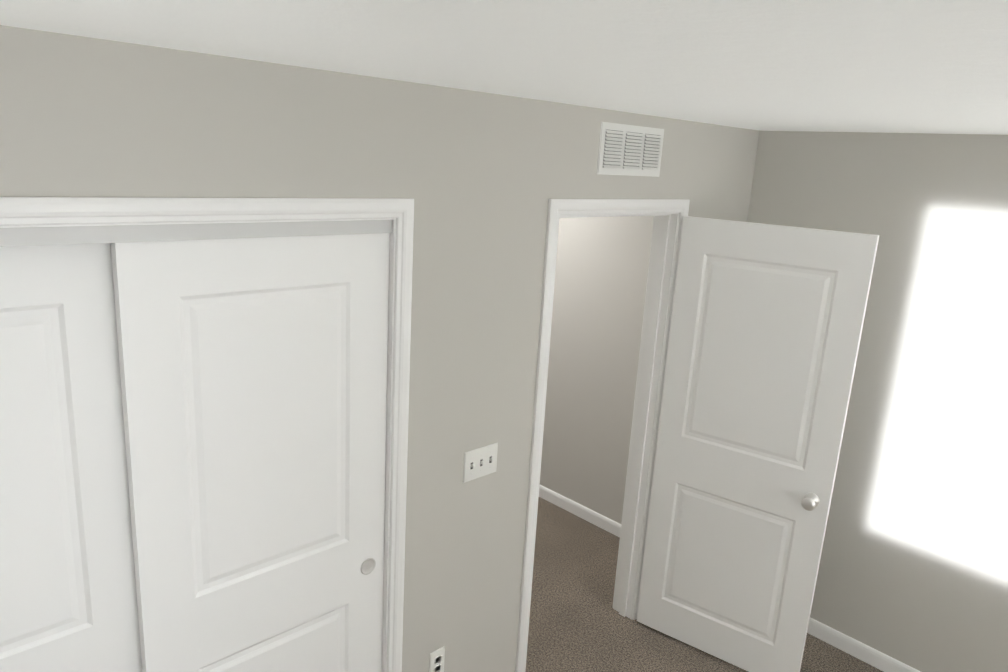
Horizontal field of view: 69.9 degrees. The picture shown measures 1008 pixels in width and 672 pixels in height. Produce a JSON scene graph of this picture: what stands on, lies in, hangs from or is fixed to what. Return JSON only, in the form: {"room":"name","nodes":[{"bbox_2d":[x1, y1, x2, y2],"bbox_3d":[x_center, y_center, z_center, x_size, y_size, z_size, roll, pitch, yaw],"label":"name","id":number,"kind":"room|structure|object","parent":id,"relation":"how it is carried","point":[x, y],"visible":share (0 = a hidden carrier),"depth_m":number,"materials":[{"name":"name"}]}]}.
{"room":"empty bedroom","nodes":[
{"label":"empty bedroom","id":0,"kind":"room"},
{"bbox_2d":[0,25,758,671],"bbox_3d":[-0.385,0.436,2.411,4.200,2.438,0.120,-10,19,-43],"label":"wall","id":1,"kind":"structure","parent":0,"point":[480,179],"depth_m":2.33,"materials":[{"name":"grey paint"}]},
{"bbox_2d":[0,243,141,671],"bbox_3d":[-1.242,0.779,1.688,0.768,2.000,0.038,-10,19,-43],"label":"closet door","id":2,"kind":"structure","parent":1,"relation":"in","point":[68,597],"depth_m":1.71,"materials":[{"name":"white wood"}]},
{"bbox_2d":[0,218,395,671],"bbox_3d":[-0.966,0.718,1.919,1.536,2.063,0.120,-10,19,-43],"label":"door frame","id":3,"kind":"structure","parent":1,"relation":"attached to","point":[32,235],"depth_m":1.85,"materials":[{"name":"white wood"}]},
{"bbox_2d":[0,197,413,671],"bbox_3d":[-0.918,0.712,1.866,1.624,2.107,0.017,-10,19,-43],"label":"trim","id":4,"kind":"structure","parent":1,"relation":"attached to","point":[55,210],"depth_m":2.02,"materials":[{"name":"white wood"}]},
{"bbox_2d":[110,233,389,671],"bbox_3d":[-0.684,0.695,2.158,0.758,2.000,0.038,-10,19,-43],"label":"closet door","id":5,"kind":"structure","parent":1,"relation":"in","point":[253,374],"depth_m":2.02,"materials":[{"name":"white wood"}]},
{"bbox_2d":[429,646,444,671],"bbox_3d":[-0.249,1.226,2.697,0.070,0.116,0.008,-10,19,-43],"label":"outlet","id":6,"kind":"object","parent":1,"relation":"attached to","point":[436,661],"visible":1,"depth_m":2.69,"materials":[{"name":"white plastic"}]},
{"bbox_2d":[463,442,497,482],"bbox_3d":[-0.080,0.463,2.623,0.162,0.116,0.021,-10,19,-43],"label":"light switch","id":7,"kind":"object","parent":1,"relation":"attached to","point":[480,462],"visible":1,"depth_m":2.62,"materials":[{"name":"white plastic"}]},
{"bbox_2d":[515,199,689,671],"bbox_3d":[0.386,0.459,3.186,0.906,2.107,0.154,-10,19,-43],"label":"door frame","id":8,"kind":"structure","parent":1,"relation":"attached to","point":[557,208],"depth_m":3.27,"materials":[{"name":"white wood"}]},
{"bbox_2d":[597,122,663,176],"bbox_3d":[0.509,-0.731,2.846,0.410,0.192,0.013,-10,19,-43],"label":"air vent","id":9,"kind":"object","parent":1,"relation":"in","point":[629,150],"visible":1,"depth_m":2.83,"materials":[{"name":"white metal"}]},
{"bbox_2d":[636,216,878,671],"bbox_3d":[1.068,0.524,3.209,0.225,2.025,0.769,-10,19,-43],"label":"bedroom door","id":10,"kind":"structure","parent":1,"relation":"in","point":[767,322],"depth_m":3.14,"materials":[{"name":"white wood"}]},
{"bbox_2d":[0,0,1007,134],"bbox_3d":[-0.264,-0.778,2.056,4.440,0.100,7.720,-10,19,-43],"label":"ceiling","id":11,"kind":"structure","parent":0,"point":[911,66],"depth_m":1.29,"materials":[{"name":"white paint"}]},
{"bbox_2d":[526,497,882,671],"bbox_3d":[-0.409,1.681,2.669,4.440,0.100,7.720,-10,19,-43],"label":"floor","id":12,"kind":"structure","parent":0,"point":[578,622],"depth_m":3.60,"materials":[{"name":"carpet"}]},
{"bbox_2d":[540,131,1007,671],"bbox_3d":[1.509,0.265,3.544,0.120,2.438,6.890,-10,19,-43],"label":"wall","id":13,"kind":"structure","parent":0,"point":[912,571],"depth_m":3.21,"materials":[{"name":"grey paint"}]},
{"bbox_2d":[539,485,620,537],"bbox_3d":[0.060,1.002,5.123,0.012,0.083,2.780,-10,19,-43],"label":"baseboard","id":14,"kind":"structure","parent":13,"relation":"attached to","point":[584,512],"depth_m":4.66,"materials":[{"name":"white wood"}]},
{"bbox_2d":[807,617,920,671],"bbox_3d":[2.384,1.720,2.790,0.012,0.083,3.720,-10,19,-43],"label":"baseboard","id":15,"kind":"structure","parent":13,"relation":"attached to","point":[875,658],"depth_m":3.46,"materials":[{"name":"white wood"}]}
]}

